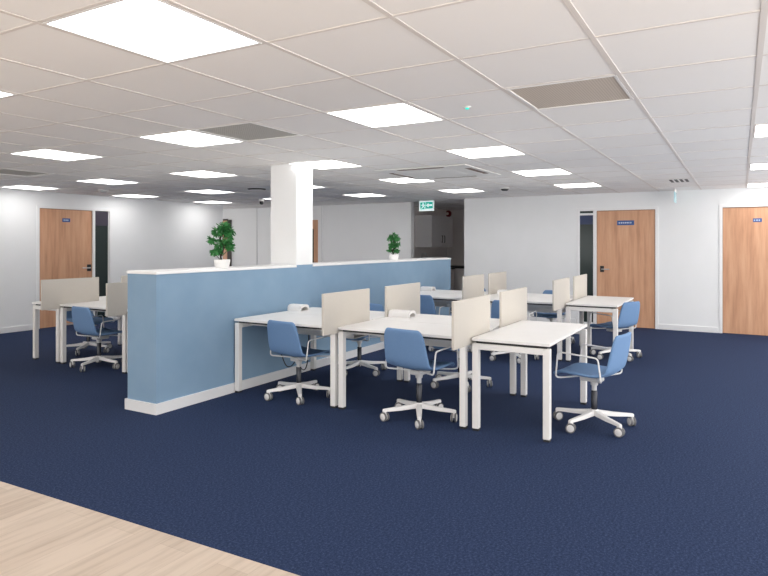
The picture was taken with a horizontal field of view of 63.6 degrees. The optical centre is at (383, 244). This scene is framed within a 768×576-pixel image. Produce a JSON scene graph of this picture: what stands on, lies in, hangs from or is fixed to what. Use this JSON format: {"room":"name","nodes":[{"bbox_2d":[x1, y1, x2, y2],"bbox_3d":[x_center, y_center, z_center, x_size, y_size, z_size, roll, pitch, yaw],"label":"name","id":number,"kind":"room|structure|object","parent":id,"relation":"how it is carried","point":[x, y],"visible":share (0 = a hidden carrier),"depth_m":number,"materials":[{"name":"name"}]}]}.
{"room":"open-plan office","nodes":[
{"label":"open-plan office","id":0,"kind":"room"},
{"bbox_2d":[0,189,222,327],"bbox_3d":[-7.635,0.245,9.120,0.130,2.610,14.400,0,0,30],"label":"wall","id":1,"kind":"structure","parent":0,"point":[146,234],"depth_m":12.76,"materials":[{"name":"paint"}]},
{"bbox_2d":[0,317,117,333],"bbox_3d":[-7.649,1.500,8.949,0.016,0.100,14.690,0,0,30],"label":"baseboard","id":2,"kind":"structure","parent":1,"relation":"attached to","point":[23,327],"depth_m":10.96,"materials":[{"name":"white"}]},
{"bbox_2d":[40,208,91,327],"bbox_3d":[-6.029,0.441,11.778,0.116,2.207,1.068,0,0,30],"label":"door","id":3,"kind":"structure","parent":1,"relation":"in","point":[65,234],"depth_m":11.73,"materials":[{"name":"brown wood"}]},
{"bbox_2d":[37,205,111,328],"bbox_3d":[-5.961,0.420,11.958,0.082,2.260,1.550,0,0,30],"label":"trim","id":4,"kind":"structure","parent":1,"relation":"attached to","point":[93,210],"depth_m":12.24,"materials":[{"name":"white wood"}]},
{"bbox_2d":[95,211,108,317],"bbox_3d":[-5.687,0.443,12.450,0.048,2.206,0.323,0,0,30],"label":"window","id":5,"kind":"structure","parent":1,"relation":"in","point":[101,217],"depth_m":12.46,"materials":[{"name":"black glass"}]},
{"bbox_2d":[95,211,107,225],"bbox_3d":[-5.679,-0.512,12.445,0.005,0.285,0.295,0,0,30],"label":"blind","id":6,"kind":"object","parent":5,"relation":"attached to","point":[101,217],"depth_m":12.44,"materials":[{"name":"grey fabric"}]},
{"bbox_2d":[128,259,450,403],"bbox_3d":[-0.595,0.900,8.589,0.397,1.300,6.602,0,0,30],"label":"wall partition","id":7,"kind":"structure","parent":0,"point":[181,326],"depth_m":6.30,"materials":[{"name":"blue paint"}]},
{"bbox_2d":[125,342,383,414],"bbox_3d":[-0.600,1.501,8.581,0.431,0.098,6.620,0,0,30],"label":"baseboard","id":8,"kind":"structure","parent":7,"relation":"attached to","point":[130,404],"depth_m":6.31,"materials":[{"name":"white"}]},
{"bbox_2d":[127,258,450,274],"bbox_3d":[-0.595,0.264,8.590,0.411,0.027,6.616,0,0,30],"label":"trim","id":9,"kind":"structure","parent":7,"relation":"on","point":[270,266],"depth_m":6.91,"materials":[{"name":"white laminate"}]},
{"bbox_2d":[206,221,235,267],"bbox_3d":[-1.745,0.001,6.631,0.324,0.499,0.203,0,0,0],"label":"potted plant","id":10,"kind":"object","parent":9,"relation":"on","point":[224,229],"visible":1,"depth_m":6.61,"materials":[{"name":"green plant"}]},
{"bbox_2d":[386,233,400,259],"bbox_3d":[0.151,0.026,9.903,0.255,0.448,0.163,0,0,0],"label":"potted plant","id":11,"kind":"object","parent":9,"relation":"on","point":[393,244],"visible":1,"depth_m":9.88,"materials":[{"name":"green plant"}]},
{"bbox_2d":[271,164,312,264],"bbox_3d":[-1.138,-0.380,7.645,0.395,1.260,0.320,0,0,30],"label":"column","id":12,"kind":"structure","parent":0,"point":[291,185],"depth_m":7.52,"materials":[{"name":"paint"}]},
{"bbox_2d":[223,202,409,265],"bbox_3d":[-2.685,0.245,16.154,7.640,2.610,0.130,0,0,30],"label":"wall","id":13,"kind":"structure","parent":0,"point":[351,232],"depth_m":15.10,"materials":[{"name":"paint"}]},
{"bbox_2d":[223,219,231,265],"bbox_3d":[-4.564,0.427,17.139,0.900,2.234,0.035,0,0,30],"label":"door","id":14,"kind":"structure","parent":13,"relation":"in","point":[228,255],"depth_m":16.94,"materials":[{"name":"brown wood"}]},
{"bbox_2d":[313,220,317,262],"bbox_3d":[-2.078,0.469,15.695,0.950,2.149,0.060,0,0,30],"label":"door","id":15,"kind":"structure","parent":13,"relation":"in","point":[315,222],"depth_m":15.50,"materials":[{"name":"brown wood"}]},
{"bbox_2d":[321,205,322,261],"bbox_3d":[-1.542,0.045,15.404,0.030,2.010,0.030,0,0,30],"label":"trim","id":16,"kind":"structure","parent":13,"relation":"attached to","point":[321,205],"depth_m":15.39,"materials":[{"name":"white paint"}]},
{"bbox_2d":[0,307,767,575],"bbox_3d":[-1.800,1.599,8.706,16.600,0.101,19.300,0,0,30],"label":"floor","id":17,"kind":"structure","parent":0,"point":[311,488],"depth_m":4.20,"materials":[{"name":"blue carpet"}]},
{"bbox_2d":[32,296,121,362],"bbox_3d":[-4.138,1.164,8.779,0.573,0.772,1.375,0,0,30],"label":"desk","id":18,"kind":"object","parent":17,"relation":"on","point":[37,307],"visible":0.44,"depth_m":8.31,"materials":[{"name":"white plastic"}]},
{"bbox_2d":[41,277,98,309],"bbox_3d":[-4.133,0.645,8.179,0.025,0.385,0.810,0,0,30],"label":"screen","id":19,"kind":"object","parent":18,"relation":"attached to","point":[54,292],"visible":0.76,"depth_m":8.12,"materials":[{"name":"beige fabric"}]},
{"bbox_2d":[121,275,127,281],"bbox_3d":[-3.547,0.645,9.197,0.025,0.385,0.810,0,0,30],"label":"screen","id":20,"kind":"object","parent":18,"relation":"attached to","point":[123,278],"visible":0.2,"depth_m":8.87,"materials":[{"name":"beige fabric"}]},
{"bbox_2d":[66,311,114,355],"bbox_3d":[-4.246,1.151,8.942,0.670,0.799,0.685,0,0,25],"label":"office chair","id":21,"kind":"object","parent":17,"relation":"on","point":[97,320],"visible":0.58,"depth_m":8.87,"materials":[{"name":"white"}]},
{"bbox_2d":[60,300,126,373],"bbox_3d":[-3.304,1.164,8.299,1.283,0.772,1.375,0,0,30],"label":"desk","id":22,"kind":"object","parent":17,"relation":"on","point":[99,306],"visible":0.28,"depth_m":7.98,"materials":[{"name":"white plastic"}]},
{"bbox_2d":[70,306,121,371],"bbox_3d":[-3.575,1.161,7.813,0.667,0.779,0.686,0,0,34],"label":"office chair","id":23,"kind":"object","parent":17,"relation":"on","point":[83,322],"visible":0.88,"depth_m":7.67,"materials":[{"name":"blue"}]},
{"bbox_2d":[127,309,127,373],"bbox_3d":[-2.165,1.164,7.644,1.275,0.772,1.375,0,0,30],"label":"desk","id":24,"kind":"object","parent":17,"relation":"on","point":[127,309],"visible":0.04,"depth_m":7.37,"materials":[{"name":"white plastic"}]},
{"bbox_2d":[106,282,127,316],"bbox_3d":[-3.003,0.645,7.500,0.025,0.385,0.810,0,0,30],"label":"screen","id":25,"kind":"object","parent":24,"relation":"attached to","point":[116,293],"visible":0.44,"depth_m":7.25,"materials":[{"name":"beige fabric"}]},
{"bbox_2d":[264,320,329,404],"bbox_3d":[-0.874,1.153,6.314,0.673,0.793,0.670,0,0,38],"label":"office chair","id":26,"kind":"object","parent":17,"relation":"on","point":[283,337],"visible":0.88,"depth_m":6.15,"materials":[{"name":"blue plastic"}]},
{"bbox_2d":[234,307,402,407],"bbox_3d":[-0.671,1.164,6.745,1.269,0.772,1.375,0,0,30],"label":"desk","id":27,"kind":"object","parent":17,"relation":"on","point":[307,322],"visible":0.57,"depth_m":6.45,"materials":[{"name":"white laminate"}]},
{"bbox_2d":[287,304,308,310],"bbox_3d":[-1.031,0.742,7.295,0.250,0.072,0.160,0,0,30],"label":"cover","id":28,"kind":"object","parent":27,"relation":"on","point":[291,307],"visible":0.83,"depth_m":7.24,"materials":[{"name":"white plastic"}]},
{"bbox_2d":[297,329,366,338],"bbox_3d":[-0.671,0.900,6.745,0.989,0.155,0.260,0,0,30],"label":"cable tray","id":29,"kind":"object","parent":27,"relation":"on","point":[307,332],"depth_m":6.62,"materials":[{"name":"white metal"}]},
{"bbox_2d":[322,288,369,335],"bbox_3d":[-0.357,0.645,5.985,0.025,0.385,0.810,0,0,30],"label":"screen","id":30,"kind":"object","parent":27,"relation":"attached to","point":[343,308],"visible":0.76,"depth_m":5.91,"materials":[{"name":"beige fabric"}]},
{"bbox_2d":[385,282,419,316],"bbox_3d":[0.218,0.645,6.986,0.025,0.385,0.810,0,0,30],"label":"screen","id":31,"kind":"object","parent":27,"relation":"attached to","point":[403,296],"visible":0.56,"depth_m":6.96,"materials":[{"name":"beige fabric"}]},
{"bbox_2d":[346,303,386,376],"bbox_3d":[-0.312,1.145,7.490,0.681,0.809,0.661,0,0,28],"label":"office chair","id":32,"kind":"object","parent":17,"relation":"on","point":[373,307],"visible":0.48,"depth_m":7.49,"materials":[{"name":"white plastic"}]},
{"bbox_2d":[380,327,458,429],"bbox_3d":[0.330,1.139,5.536,0.684,0.821,0.654,0,0,39],"label":"office chair","id":33,"kind":"object","parent":17,"relation":"on","point":[404,348],"visible":1,"depth_m":5.38,"materials":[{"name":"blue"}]},
{"bbox_2d":[338,314,515,428],"bbox_3d":[0.465,1.164,6.091,1.287,0.772,1.375,0,0,30],"label":"desk","id":34,"kind":"object","parent":17,"relation":"on","point":[436,330],"visible":0.67,"depth_m":5.81,"materials":[{"name":"white laminate"}]},
{"bbox_2d":[388,309,415,317],"bbox_3d":[0.194,0.742,6.637,0.250,0.072,0.160,0,0,30],"label":"desktop cover","id":35,"kind":"object","parent":34,"relation":"on","point":[393,312],"visible":1,"depth_m":6.59,"materials":[{"name":"white plastic"}]},
{"bbox_2d":[380,336,471,349],"bbox_3d":[0.465,0.900,6.091,1.007,0.155,0.260,0,0,30],"label":"cable tray","id":36,"kind":"object","parent":34,"relation":"on","point":[429,343],"depth_m":5.92,"materials":[{"name":"white metal"}]},
{"bbox_2d":[420,295,449,350],"bbox_3d":[0.661,1.145,9.302,0.684,0.809,0.654,0,0,30],"label":"office chair","id":37,"kind":"object","parent":17,"relation":"on","point":[427,306],"visible":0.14,"depth_m":9.01,"materials":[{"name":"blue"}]},
{"bbox_2d":[451,267,454,289],"bbox_3d":[1.214,1.085,15.798,0.585,0.930,1.640,0,0,30],"label":"cabinet","id":38,"kind":"object","parent":17,"relation":"on","point":[452,269],"visible":0.11,"depth_m":16.27,"materials":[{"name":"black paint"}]},
{"bbox_2d":[420,290,487,309],"bbox_3d":[1.021,1.164,9.746,1.209,0.772,1.375,0,0,30],"label":"desk","id":39,"kind":"object","parent":17,"relation":"on","point":[440,297],"visible":0.14,"depth_m":9.58,"materials":[{"name":"white laminate"}]},
{"bbox_2d":[420,286,435,290],"bbox_3d":[0.713,0.742,10.307,0.250,0.072,0.160,0,0,30],"label":"desktop cover","id":40,"kind":"object","parent":39,"relation":"on","point":[423,288],"visible":0.83,"depth_m":10.25,"materials":[{"name":"white plastic"}]},
{"bbox_2d":[434,301,451,306],"bbox_3d":[1.021,0.900,9.746,0.929,0.155,0.260,0,0,30],"label":"cable tray","id":41,"kind":"object","parent":39,"relation":"on","point":[438,304],"depth_m":9.66,"materials":[{"name":"white metal"}]},
{"bbox_2d":[488,272,506,294],"bbox_3d":[1.812,0.645,9.877,0.025,0.385,0.810,0,0,30],"label":"screen","id":42,"kind":"object","parent":39,"relation":"attached to","point":[497,281],"visible":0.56,"depth_m":9.80,"materials":[{"name":"beige fabric"}]},
{"bbox_2d":[451,265,463,290],"bbox_3d":[2.512,1.070,16.585,2.020,0.960,0.620,0,0,30],"label":"base cabinet","id":43,"kind":"object","parent":17,"relation":"on","point":[459,269],"visible":0.02,"depth_m":16.56,"materials":[{"name":"white paint"}]},
{"bbox_2d":[451,265,463,268],"bbox_3d":[2.512,0.620,16.585,2.020,0.060,0.620,0,0,30],"label":"countertop","id":44,"kind":"structure","parent":43,"relation":"on","point":[453,266],"depth_m":16.57,"materials":[{"name":"grey"}]},
{"bbox_2d":[429,313,491,391],"bbox_3d":[0.848,1.145,6.820,0.693,0.810,0.660,0,0,30],"label":"office chair","id":45,"kind":"object","parent":17,"relation":"on","point":[434,384],"visible":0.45,"depth_m":6.71,"materials":[{"name":"white plastic"}]},
{"bbox_2d":[489,300,538,363],"bbox_3d":[1.745,1.145,8.379,0.684,0.809,0.654,0,0,30],"label":"office chair","id":46,"kind":"object","parent":17,"relation":"on","point":[494,313],"visible":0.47,"depth_m":8.22,"materials":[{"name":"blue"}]},
{"bbox_2d":[471,293,583,360],"bbox_3d":[2.130,1.164,9.108,1.287,0.772,1.375,0,0,30],"label":"desk","id":47,"kind":"object","parent":17,"relation":"on","point":[535,302],"visible":0.2,"depth_m":8.83,"materials":[{"name":"white laminate"}]},
{"bbox_2d":[462,274,483,298],"bbox_3d":[1.298,0.645,8.984,0.025,0.385,0.810,0,0,30],"label":"screen","id":48,"kind":"object","parent":47,"relation":"attached to","point":[473,285],"visible":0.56,"depth_m":8.92,"materials":[{"name":"beige fabric"}]},
{"bbox_2d":[527,306,565,312],"bbox_3d":[2.130,0.900,9.108,1.007,0.155,0.260,0,0,30],"label":"cable tray","id":49,"kind":"object","parent":47,"relation":"on","point":[529,308],"depth_m":8.90,"materials":[{"name":"white metal"}]},
{"bbox_2d":[472,320,586,442],"bbox_3d":[1.352,1.164,5.581,0.650,0.772,1.375,0,0,30],"label":"desk","id":50,"kind":"object","parent":17,"relation":"on","point":[525,337],"visible":0.96,"depth_m":5.14,"materials":[{"name":"white plastic"}]},
{"bbox_2d":[452,294,489,349],"bbox_3d":[0.744,0.645,5.230,0.025,0.385,0.810,0,0,30],"label":"screen","id":51,"kind":"object","parent":50,"relation":"attached to","point":[470,316],"visible":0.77,"depth_m":5.15,"materials":[{"name":"beige fabric"}]},
{"bbox_2d":[499,287,526,327],"bbox_3d":[1.302,0.645,6.201,0.025,0.385,0.810,0,0,30],"label":"screen","id":52,"kind":"object","parent":50,"relation":"attached to","point":[512,303],"visible":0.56,"depth_m":6.12,"materials":[{"name":"beige fabric"}]},
{"bbox_2d":[530,290,574,344],"bbox_3d":[2.640,1.145,9.735,0.693,0.810,0.660,0,0,30],"label":"office chair","id":53,"kind":"object","parent":17,"relation":"on","point":[551,316],"visible":0.3,"depth_m":9.60,"materials":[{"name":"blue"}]},
{"bbox_2d":[553,332,635,437],"bbox_3d":[1.770,1.145,5.294,0.664,0.809,0.674,0,0,39],"label":"office chair","id":54,"kind":"object","parent":17,"relation":"on","point":[595,374],"visible":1,"depth_m":5.21,"materials":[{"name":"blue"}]},
{"bbox_2d":[566,296,633,361],"bbox_3d":[3.018,1.164,8.598,0.650,0.772,1.375,0,0,30],"label":"desk","id":55,"kind":"object","parent":17,"relation":"on","point":[608,304],"visible":0.73,"depth_m":8.15,"materials":[{"name":"white laminate"}]},
{"bbox_2d":[552,277,569,310],"bbox_3d":[2.317,0.645,8.086,0.025,0.385,0.810,0,0,30],"label":"screen","id":56,"kind":"object","parent":55,"relation":"attached to","point":[560,287],"visible":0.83,"depth_m":8.00,"materials":[{"name":"beige fabric"}]},
{"bbox_2d":[573,274,586,300],"bbox_3d":[2.865,0.645,9.040,0.025,0.385,0.810,0,0,30],"label":"screen","id":57,"kind":"object","parent":55,"relation":"attached to","point":[580,281],"visible":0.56,"depth_m":8.94,"materials":[{"name":"beige fabric"}]},
{"bbox_2d":[589,301,641,361],"bbox_3d":[3.148,1.161,8.470,0.661,0.779,0.681,0,0,-36],"label":"office chair","id":58,"kind":"object","parent":17,"relation":"on","point":[629,312],"visible":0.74,"depth_m":8.32,"materials":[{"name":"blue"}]},
{"bbox_2d":[0,0,767,209],"bbox_3d":[-1.829,-0.961,8.953,16.361,0.002,18.981,0,0,30],"label":"ceiling","id":59,"kind":"structure","parent":0,"point":[476,27],"depth_m":4.03,"materials":[{"name":"tile"}]},
{"bbox_2d":[0,91,16,97],"bbox_3d":[-2.805,-0.968,3.837,0.652,0.024,0.679,0,0,30],"label":"recessed light","id":60,"kind":"object","parent":59,"relation":"in","point":[2,94],"visible":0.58,"depth_m":3.98,"materials":[{"name":"white plastic"}]},
{"bbox_2d":[0,169,50,176],"bbox_3d":[-4.949,-0.968,8.314,0.652,0.025,0.679,0,0,30],"label":"ceiling vent","id":61,"kind":"object","parent":59,"relation":"in","point":[2,171],"visible":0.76,"depth_m":8.45,"materials":[{"name":"white"}]},
{"bbox_2d":[2,185,59,189],"bbox_3d":[-6.021,-0.968,10.552,0.652,0.024,0.679,0,0,30],"label":"recessed light","id":62,"kind":"object","parent":59,"relation":"in","point":[19,186],"visible":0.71,"depth_m":10.53,"materials":[{"name":"white plastic"}]},
{"bbox_2d":[8,186,57,189],"bbox_3d":[-6.021,-0.969,10.552,0.628,0.014,0.655,0,0,30],"label":"diffuser","id":63,"kind":"object","parent":62,"relation":"attached to","point":[16,187],"depth_m":10.52,"materials":[{"name":"white"}]},
{"bbox_2d":[8,149,101,160],"bbox_3d":[-3.526,-0.968,6.685,0.652,0.024,0.679,0,0,30],"label":"recessed light","id":64,"kind":"object","parent":59,"relation":"in","point":[41,153],"visible":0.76,"depth_m":6.72,"materials":[{"name":"white plastic"}]},
{"bbox_2d":[99,189,108,192],"bbox_3d":[-4.962,-0.935,10.957,0.172,0.050,0.172,0,0,30],"label":"smoke detector","id":65,"kind":"object","parent":59,"relation":"attached to","point":[100,190],"visible":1,"depth_m":10.90,"materials":[{"name":"white plastic"}]},
{"bbox_2d":[78,179,138,184],"bbox_3d":[-4.248,-0.968,9.533,0.652,0.024,0.679,0,0,30],"label":"recessed light","id":66,"kind":"object","parent":59,"relation":"in","point":[101,181],"visible":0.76,"depth_m":9.52,"materials":[{"name":"white plastic"}]},
{"bbox_2d":[112,194,157,197],"bbox_3d":[-4.969,-0.968,12.380,0.652,0.024,0.679,0,0,30],"label":"recessed light","id":67,"kind":"object","parent":59,"relation":"in","point":[128,195],"visible":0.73,"depth_m":12.50,"materials":[{"name":"white plastic"}]},
{"bbox_2d":[116,195,155,197],"bbox_3d":[-4.969,-0.969,12.380,0.628,0.014,0.655,0,0,30],"label":"diffuser","id":68,"kind":"object","parent":67,"relation":"attached to","point":[134,196],"depth_m":12.52,"materials":[{"name":"white plastic"}]},
{"bbox_2d":[42,0,261,62],"bbox_3d":[-1.032,-0.968,2.818,0.652,0.024,0.679,0,0,30],"label":"recessed light","id":69,"kind":"object","parent":59,"relation":"in","point":[160,30],"visible":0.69,"depth_m":2.79,"materials":[{"name":"white plastic"}]},
{"bbox_2d":[139,130,243,146],"bbox_3d":[-1.753,-0.968,5.666,0.652,0.024,0.679,0,0,30],"label":"recessed light","id":70,"kind":"object","parent":59,"relation":"in","point":[190,138],"visible":0.69,"depth_m":5.64,"materials":[{"name":"white plastic"}]},
{"bbox_2d":[168,170,238,177],"bbox_3d":[-2.475,-0.968,8.513,0.652,0.024,0.679,0,0,30],"label":"recessed light","id":71,"kind":"object","parent":59,"relation":"in","point":[202,174],"visible":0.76,"depth_m":8.56,"materials":[{"name":"white plastic"}]},
{"bbox_2d":[184,190,235,193],"bbox_3d":[-3.196,-0.968,11.361,0.652,0.024,0.679,0,0,30],"label":"recessed light","id":72,"kind":"object","parent":59,"relation":"in","point":[195,191],"visible":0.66,"depth_m":11.33,"materials":[{"name":"white plastic"}]},
{"bbox_2d":[198,201,231,203],"bbox_3d":[-3.918,-0.968,14.209,0.652,0.024,0.679,0,0,30],"label":"recessed light","id":73,"kind":"object","parent":59,"relation":"in","point":[211,202],"visible":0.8,"depth_m":14.32,"materials":[{"name":"white plastic"}]},
{"bbox_2d":[202,201,229,202],"bbox_3d":[-3.918,-0.969,14.209,0.628,0.014,0.655,0,0,30],"label":"diffuser","id":74,"kind":"object","parent":73,"relation":"attached to","point":[202,201],"depth_m":14.32,"materials":[{"name":"white plastic"}]},
{"bbox_2d":[193,122,302,141],"bbox_3d":[-1.162,-0.968,5.326,0.652,0.025,0.679,0,0,30],"label":"ceiling vent","id":75,"kind":"object","parent":59,"relation":"in","point":[249,131],"visible":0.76,"depth_m":5.34,"materials":[{"name":"white"}]},
{"bbox_2d":[248,188,265,190],"bbox_3d":[-2.209,-0.946,10.753,0.320,0.025,0.320,0,0,30],"label":"ceiling vent","id":76,"kind":"object","parent":59,"relation":"in","point":[253,189],"visible":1,"depth_m":10.65,"materials":[{"name":"white"}]},
{"bbox_2d":[287,160,362,169],"bbox_3d":[-0.702,-0.968,7.494,0.652,0.024,0.679,0,0,30],"label":"recessed light","id":77,"kind":"object","parent":59,"relation":"in","point":[325,164],"visible":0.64,"depth_m":7.49,"materials":[{"name":"white plastic"}]},
{"bbox_2d":[346,193,384,196],"bbox_3d":[-0.372,-0.968,12.170,0.652,0.024,0.679,0,0,30],"label":"recessed light","id":78,"kind":"object","parent":59,"relation":"in","point":[368,194],"visible":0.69,"depth_m":12.26,"materials":[{"name":"white plastic"}]},
{"bbox_2d":[349,194,383,196],"bbox_3d":[-0.372,-0.969,12.170,0.628,0.014,0.655,0,0,30],"label":"diffuser","id":79,"kind":"object","parent":78,"relation":"attached to","point":[355,195],"depth_m":12.26,"materials":[{"name":"white plastic"}]},
{"bbox_2d":[0,0,767,209],"bbox_3d":[-1.829,-0.969,8.953,16.387,0.022,18.999,0,0,30],"label":"grid","id":80,"kind":"object","parent":59,"relation":"attached to","point":[764,5],"visible":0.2,"depth_m":4.19,"materials":[{"name":"white metal"}]},
{"bbox_2d":[325,102,443,127],"bbox_3d":[0.020,-0.968,4.646,0.652,0.024,0.679,0,0,30],"label":"recessed light","id":81,"kind":"object","parent":59,"relation":"in","point":[402,113],"visible":0.7,"depth_m":4.63,"materials":[{"name":"white plastic"}]},
{"bbox_2d":[377,178,435,183],"bbox_3d":[0.349,-0.968,9.322,0.652,0.024,0.679,0,0,30],"label":"recessed light","id":82,"kind":"object","parent":59,"relation":"in","point":[394,180],"visible":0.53,"depth_m":9.37,"materials":[{"name":"white plastic"}]},
{"bbox_2d":[382,178,430,182],"bbox_3d":[0.349,-0.969,9.322,0.628,0.014,0.655,0,0,30],"label":"diffuser","id":83,"kind":"object","parent":82,"relation":"attached to","point":[395,180],"depth_m":9.37,"materials":[{"name":"white plastic"}]},
{"bbox_2d":[419,199,433,210],"bbox_3d":[0.921,-0.835,13.387,0.360,0.250,0.041,0,0,30],"label":"exit sign","id":84,"kind":"object","parent":59,"relation":"hanging from","point":[423,205],"visible":1,"depth_m":13.37,"materials":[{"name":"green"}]},
{"bbox_2d":[373,164,500,179],"bbox_3d":[0.730,-0.948,8.260,1.280,0.018,1.280,0,0,30],"label":"air conditioner","id":85,"kind":"object","parent":59,"relation":"attached to","point":[459,170],"visible":1,"depth_m":8.14,"materials":[{"name":"white plastic"}]},
{"bbox_2d":[406,169,469,176],"bbox_3d":[0.730,-0.943,8.260,0.640,0.006,0.640,0,0,30],"label":"grille","id":86,"kind":"object","parent":85,"relation":"attached to","point":[445,172],"depth_m":8.24,"materials":[{"name":"white plastic"}]},
{"bbox_2d":[438,189,485,192],"bbox_3d":[1.401,-0.968,11.150,0.652,0.024,0.679,0,0,30],"label":"recessed light","id":87,"kind":"object","parent":59,"relation":"in","point":[452,190],"visible":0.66,"depth_m":11.12,"materials":[{"name":"white plastic"}]},
{"bbox_2d":[444,145,525,158],"bbox_3d":[1.071,-0.968,6.474,0.652,0.024,0.679,0,0,30],"label":"recessed light","id":88,"kind":"object","parent":59,"relation":"in","point":[495,151],"visible":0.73,"depth_m":6.50,"materials":[{"name":"white plastic"}]},
{"bbox_2d":[511,168,572,175],"bbox_3d":[2.122,-0.968,8.303,0.652,0.024,0.679,0,0,30],"label":"recessed light","id":89,"kind":"object","parent":59,"relation":"in","point":[559,171],"visible":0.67,"depth_m":8.32,"materials":[{"name":"white plastic"}]},
{"bbox_2d":[505,75,633,109],"bbox_3d":[1.202,-0.968,3.966,0.652,0.025,0.679,0,0,30],"label":"ceiling vent","id":90,"kind":"object","parent":59,"relation":"in","point":[605,89],"visible":0.8,"depth_m":3.96,"materials":[{"name":"white metal"}]},
{"bbox_2d":[555,183,600,187],"bbox_3d":[3.174,-0.968,10.131,0.652,0.024,0.679,0,0,30],"label":"recessed light","id":91,"kind":"object","parent":59,"relation":"in","point":[578,184],"visible":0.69,"depth_m":10.17,"materials":[{"name":"white plastic"}]},
{"bbox_2d":[644,178,693,183],"bbox_3d":[4.356,-0.965,9.451,0.652,0.015,0.679,0,0,30],"label":"ceiling vent","id":92,"kind":"object","parent":59,"relation":"in","point":[683,180],"visible":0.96,"depth_m":9.47,"materials":[{"name":"white metal"}]},
{"bbox_2d":[674,189,676,202],"bbox_3d":[5.103,-0.843,10.850,0.018,0.235,0.330,0,0,30],"label":"sign","id":93,"kind":"object","parent":59,"relation":"hanging from","point":[675,190],"visible":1,"depth_m":10.80,"materials":[{"name":"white plastic"}]},
{"bbox_2d":[747,183,767,186],"bbox_3d":[6.238,-0.968,9.991,0.652,0.024,0.679,0,0,30],"label":"recessed light","id":94,"kind":"object","parent":59,"relation":"in","point":[756,184],"visible":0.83,"depth_m":10.17,"materials":[{"name":"white plastic"}]},
{"bbox_2d":[749,163,767,169],"bbox_3d":[4.837,-0.968,7.553,0.652,0.024,0.679,0,0,30],"label":"recessed light","id":95,"kind":"object","parent":59,"relation":"in","point":[761,166],"visible":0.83,"depth_m":7.68,"materials":[{"name":"white plastic"}]},
{"bbox_2d":[753,124,767,137],"bbox_3d":[3.435,-0.968,5.115,0.652,0.024,0.679,0,0,30],"label":"recessed light","id":96,"kind":"object","parent":59,"relation":"in","point":[761,130],"visible":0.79,"depth_m":5.26,"materials":[{"name":"white plastic"}]},
{"bbox_2d":[414,206,463,264],"bbox_3d":[1.837,0.245,15.382,2.350,2.610,3.700,0,0,30],"label":"wall","id":97,"kind":"structure","parent":0,"point":[456,253],"depth_m":17.15,"materials":[{"name":"white paint"}]},
{"bbox_2d":[415,215,452,246],"bbox_3d":[1.326,-0.320,16.079,0.508,0.800,1.300,0,0,30],"label":"upper cabinet","id":98,"kind":"object","parent":97,"relation":"attached to","point":[430,230],"visible":1,"depth_m":15.61,"materials":[{"name":"white"}]},
{"bbox_2d":[446,210,451,216],"bbox_3d":[1.786,-0.850,17.319,0.190,0.190,0.092,0,0,30],"label":"fire alarm","id":99,"kind":"object","parent":97,"relation":"attached to","point":[448,213],"visible":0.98,"depth_m":17.29,"materials":[{"name":"red plastic"}]},
{"bbox_2d":[465,187,767,332],"bbox_3d":[4.992,0.245,11.359,7.470,2.610,0.130,0,0,30],"label":"wall","id":100,"kind":"structure","parent":0,"point":[532,239],"depth_m":11.87,"materials":[{"name":"paint"}]},
{"bbox_2d":[410,199,464,275],"bbox_3d":[1.193,0.295,13.739,1.557,2.510,0.149,0,0,42],"label":"trim","id":101,"kind":"structure","parent":100,"relation":"attached to","point":[411,203],"depth_m":14.20,"materials":[{"name":"white paint"}]},
{"bbox_2d":[579,211,593,323],"bbox_3d":[3.911,0.456,11.947,0.278,2.181,0.048,0,0,30],"label":"window","id":102,"kind":"structure","parent":100,"relation":"in","point":[586,218],"depth_m":11.94,"materials":[{"name":"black glass"}]},
{"bbox_2d":[580,215,592,223],"bbox_3d":[3.904,-0.468,11.939,0.250,0.175,0.005,0,0,30],"label":"blind","id":103,"kind":"object","parent":102,"relation":"attached to","point":[584,219],"depth_m":11.94,"materials":[{"name":"blue"}]},
{"bbox_2d":[576,206,657,328],"bbox_3d":[4.377,0.432,11.671,1.463,2.235,0.082,0,0,30],"label":"trim","id":104,"kind":"structure","parent":100,"relation":"attached to","point":[595,210],"depth_m":11.82,"materials":[{"name":"white"}]},
{"bbox_2d":[527,316,717,332],"bbox_3d":[4.960,1.500,11.293,7.460,0.100,0.016,0,0,30],"label":"baseboard","id":105,"kind":"structure","parent":100,"relation":"attached to","point":[661,326],"depth_m":11.11,"materials":[{"name":"white"}]},
{"bbox_2d":[597,209,654,328],"bbox_3d":[4.503,0.453,11.561,1.033,2.182,0.116,0,0,30],"label":"door","id":106,"kind":"structure","parent":100,"relation":"in","point":[625,238],"depth_m":11.56,"materials":[{"name":"brown wood"}]},
{"bbox_2d":[719,203,767,332],"bbox_3d":[6.360,0.432,10.530,1.162,2.235,0.082,0,0,30],"label":"trim","id":107,"kind":"structure","parent":100,"relation":"attached to","point":[765,204],"depth_m":10.77,"materials":[{"name":"white"}]},
{"bbox_2d":[722,206,767,335],"bbox_3d":[6.360,0.453,10.531,1.060,2.182,0.051,0,0,30],"label":"door","id":108,"kind":"structure","parent":100,"relation":"in","point":[744,229],"depth_m":10.62,"materials":[{"name":"brown wood"}]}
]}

